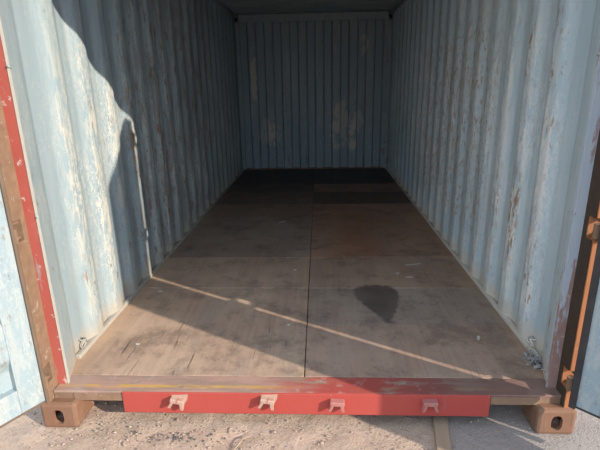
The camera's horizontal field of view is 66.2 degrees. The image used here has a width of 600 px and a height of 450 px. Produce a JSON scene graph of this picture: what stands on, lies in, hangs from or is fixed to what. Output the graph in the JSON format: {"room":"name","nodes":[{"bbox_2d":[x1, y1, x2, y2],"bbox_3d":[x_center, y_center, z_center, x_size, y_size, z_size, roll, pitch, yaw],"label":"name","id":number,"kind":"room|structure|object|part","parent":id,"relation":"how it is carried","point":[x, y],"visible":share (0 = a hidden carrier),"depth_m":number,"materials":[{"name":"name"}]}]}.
{"room":"shipping container","nodes":[
{"label":"shipping container","id":0,"kind":"room"},
{"bbox_2d":[0,0,244,377],"bbox_3d":[-1.085,-1.187,4.689,0.091,2.535,5.859,0,17,2],"label":"wall","id":1,"kind":"structure","parent":0,"point":[129,110],"depth_m":2.90,"materials":[{"name":"metal"}]},
{"bbox_3d":[-1.107,-2.364,4.330,0.054,0.075,5.850,0,17,2],"label":"rail","id":2,"kind":"part","parent":1,"relation":"part of","materials":[{"name":"metal"}]},
{"bbox_2d":[54,375,560,415],"bbox_3d":[0.011,0.813,2.170,2.344,0.113,0.162,0,17,2],"label":"door sill","id":3,"kind":"structure","parent":1,"relation":"attached to","point":[159,394],"depth_m":2.14,"materials":[{"name":"metal"}]},
{"bbox_3d":[0.015,0.825,2.131,1.692,0.112,0.014,0,17,2],"label":"red plate","id":4,"kind":"part","parent":3,"relation":"part of","materials":[{"name":"paint"}]},
{"bbox_3d":[0.011,0.759,2.174,2.340,0.012,0.122,0,17,2],"label":"sill plate","id":5,"kind":"part","parent":3,"relation":"part of","materials":[{"name":"metal"}]},
{"bbox_2d":[0,400,599,449],"bbox_3d":[0.102,1.014,1.933,169.616,0.019,167.008,0,17,2],"label":"ground","id":6,"kind":"structure","parent":0,"point":[518,431],"depth_m":2.13,"materials":[{"name":"beige sand"}]},
{"bbox_2d":[0,17,93,426],"bbox_3d":[-1.150,-0.242,1.885,0.172,2.476,0.214,0,17,2],"label":"post","id":7,"kind":"object","parent":6,"relation":"on","point":[59,412],"visible":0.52,"depth_m":2.00,"materials":[{"name":"red metal"}]},
{"bbox_2d":[0,167,49,427],"bbox_3d":[-1.475,-0.169,1.280,0.120,2.294,1.200,9,20,31],"label":"door","id":8,"kind":"structure","parent":7,"relation":"attached to","point":[24,385],"depth_m":1.88,"materials":[{"name":"blue paint"}]},
{"bbox_3d":[-1.462,-0.161,1.250,0.033,2.024,0.940,9,20,31],"label":"corrugated panel","id":9,"kind":"part","parent":8,"relation":"part of","materials":[{"name":"blue paint"}]},
{"bbox_3d":[-1.446,0.862,1.565,0.050,0.115,0.940,9,20,31],"label":"rail","id":10,"kind":"part","parent":8,"relation":"part of","materials":[{"name":"blue metal"}]},
{"bbox_3d":[-1.182,-0.335,1.883,0.093,2.295,0.007,0,17,2],"label":"recess plate","id":11,"kind":"part","parent":7,"relation":"part of","materials":[{"name":"red paint"}]},
{"bbox_2d":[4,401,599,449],"bbox_3d":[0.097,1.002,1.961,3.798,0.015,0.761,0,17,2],"label":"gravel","id":12,"kind":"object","parent":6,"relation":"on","point":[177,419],"visible":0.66,"depth_m":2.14,"materials":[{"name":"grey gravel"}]},
{"bbox_2d":[433,416,451,449],"bbox_3d":[0.670,0.905,2.214,0.064,0.022,1.300,2,17,11],"label":"plank","id":13,"kind":"object","parent":6,"relation":"on","point":[441,429],"visible":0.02,"depth_m":2.07,"materials":[{"name":"brown wood"}]},
{"bbox_2d":[521,46,599,433],"bbox_3d":[1.130,-0.255,1.786,0.172,2.476,0.214,0,17,2],"label":"post","id":14,"kind":"object","parent":6,"relation":"on","point":[544,418],"visible":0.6,"depth_m":1.93,"materials":[{"name":"brown metal"}]},
{"bbox_3d":[1.161,-0.349,1.781,0.093,2.295,0.007,0,17,2],"label":"recess plate","id":15,"kind":"part","parent":14,"relation":"part of","materials":[{"name":"blue paint"}]},
{"bbox_2d":[565,223,599,418],"bbox_3d":[1.536,-0.215,1.261,0.120,2.307,1.200,-16,22,-39],"label":"door","id":16,"kind":"structure","parent":14,"relation":"attached to","point":[584,386],"depth_m":1.86,"materials":[{"name":"blue paint"}]},
{"bbox_2d":[71,168,544,378],"bbox_3d":[0.129,-0.079,5.008,2.388,0.065,5.790,0,17,2],"label":"floor","id":17,"kind":"structure","parent":0,"point":[232,289],"depth_m":3.02,"materials":[{"name":"wood"}]},
{"bbox_3d":[-0.560,0.604,2.749,1.200,0.030,1.014,0,17,2],"label":"plywood panel","id":18,"kind":"part","parent":17,"relation":"part of","materials":[{"name":"brown wood"}]},
{"bbox_3d":[-0.528,0.369,3.519,1.200,0.030,0.590,0,17,2],"label":"plywood panel","id":19,"kind":"part","parent":17,"relation":"part of","materials":[{"name":"brown wood"}]},
{"bbox_3d":[-0.492,0.106,4.378,1.200,0.030,1.199,0,17,2],"label":"plywood panel","id":20,"kind":"part","parent":17,"relation":"part of","materials":[{"name":"brown wood"}]},
{"bbox_3d":[-0.457,-0.150,5.218,1.200,0.030,0.551,0,17,2],"label":"plywood panel","id":21,"kind":"part","parent":17,"relation":"part of","materials":[{"name":"brown wood"}]},
{"bbox_3d":[-0.433,-0.324,5.789,1.200,0.029,0.636,0,17,2],"label":"plywood panel","id":22,"kind":"part","parent":17,"relation":"part of","materials":[{"name":"brown wood"}]},
{"bbox_3d":[-0.410,-0.492,6.338,1.200,0.030,0.506,0,17,2],"label":"plywood panel","id":23,"kind":"part","parent":17,"relation":"part of","materials":[{"name":"brown wood"}]},
{"bbox_3d":[-0.376,-0.745,7.165,1.200,0.030,1.216,0,17,2],"label":"plywood panel","id":24,"kind":"part","parent":17,"relation":"part of","materials":[{"name":"brown wood"}]},
{"bbox_3d":[0.820,-0.752,7.110,1.184,0.030,1.221,0,17,2],"label":"plywood panel","id":25,"kind":"part","parent":17,"relation":"part of","materials":[{"name":"brown wood"}]},
{"bbox_3d":[0.785,-0.498,6.281,1.184,0.030,0.506,0,17,2],"label":"plywood panel","id":26,"kind":"part","parent":17,"relation":"part of","materials":[{"name":"brown wood"}]},
{"bbox_3d":[0.762,-0.331,5.734,1.184,0.030,0.631,0,17,2],"label":"plywood panel","id":27,"kind":"part","parent":17,"relation":"part of","materials":[{"name":"brown wood"}]},
{"bbox_3d":[0.715,0.018,4.593,1.184,0.030,1.750,0,17,2],"label":"plywood panel","id":28,"kind":"part","parent":17,"relation":"part of","materials":[{"name":"brown wood"}]},
{"bbox_3d":[0.668,0.361,3.469,1.184,0.030,0.594,0,17,2],"label":"plywood panel","id":29,"kind":"part","parent":17,"relation":"part of","materials":[{"name":"brown wood"}]},
{"bbox_3d":[0.645,0.524,2.937,1.184,0.030,0.512,0,17,2],"label":"plywood panel","id":30,"kind":"part","parent":17,"relation":"part of","materials":[{"name":"brown wood"}]},
{"bbox_3d":[0.625,0.673,2.450,1.184,0.030,0.498,0,17,2],"label":"plywood panel","id":31,"kind":"part","parent":17,"relation":"part of","materials":[{"name":"brown wood"}]},
{"bbox_2d":[516,347,544,372],"bbox_3d":[1.140,0.670,2.258,0.148,0.067,0.290,0,17,2],"label":"clump","id":32,"kind":"object","parent":17,"relation":"on","point":[534,358],"visible":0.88,"depth_m":2.29,"materials":[{"name":"grey"}]},
{"bbox_2d":[220,0,398,14],"bbox_3d":[0.082,-2.390,4.236,2.430,0.026,5.940,0,17,2],"label":"ceiling","id":33,"kind":"structure","parent":0,"point":[240,7],"depth_m":6.42,"materials":[{"name":"blue paint"}]},
{"bbox_2d":[235,11,392,169],"bbox_3d":[0.222,-2.022,7.413,2.438,2.575,0.072,0,17,2],"label":"wall","id":34,"kind":"structure","parent":0,"point":[314,88],"depth_m":7.36,"materials":[{"name":"metal"}]},
{"bbox_3d":[-0.958,-2.015,7.465,0.074,2.575,0.072,0,17,2],"label":"corner post","id":35,"kind":"part","parent":34,"relation":"part of","materials":[{"name":"metal"}]},
{"bbox_3d":[0.200,-3.191,7.057,2.430,0.130,0.072,0,17,2],"label":"rail","id":36,"kind":"part","parent":34,"relation":"part of","materials":[{"name":"metal"}]},
{"bbox_3d":[0.244,-0.899,7.760,2.430,0.145,0.064,0,17,2],"label":"rail","id":37,"kind":"part","parent":34,"relation":"part of","materials":[{"name":"brown metal"}]},
{"bbox_3d":[1.403,-2.029,7.362,0.074,2.575,0.072,0,17,2],"label":"corner post","id":38,"kind":"part","parent":34,"relation":"part of","materials":[{"name":"metal"}]},
{"bbox_2d":[385,0,599,381],"bbox_3d":[1.297,-1.202,4.585,0.091,2.535,5.859,0,17,3],"label":"wall","id":39,"kind":"structure","parent":0,"point":[489,100],"depth_m":2.82,"materials":[{"name":"metal"}]},
{"bbox_3d":[1.274,-2.378,4.227,0.054,0.075,5.850,0,17,2],"label":"rail","id":40,"kind":"part","parent":39,"relation":"part of","materials":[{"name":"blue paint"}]}
]}

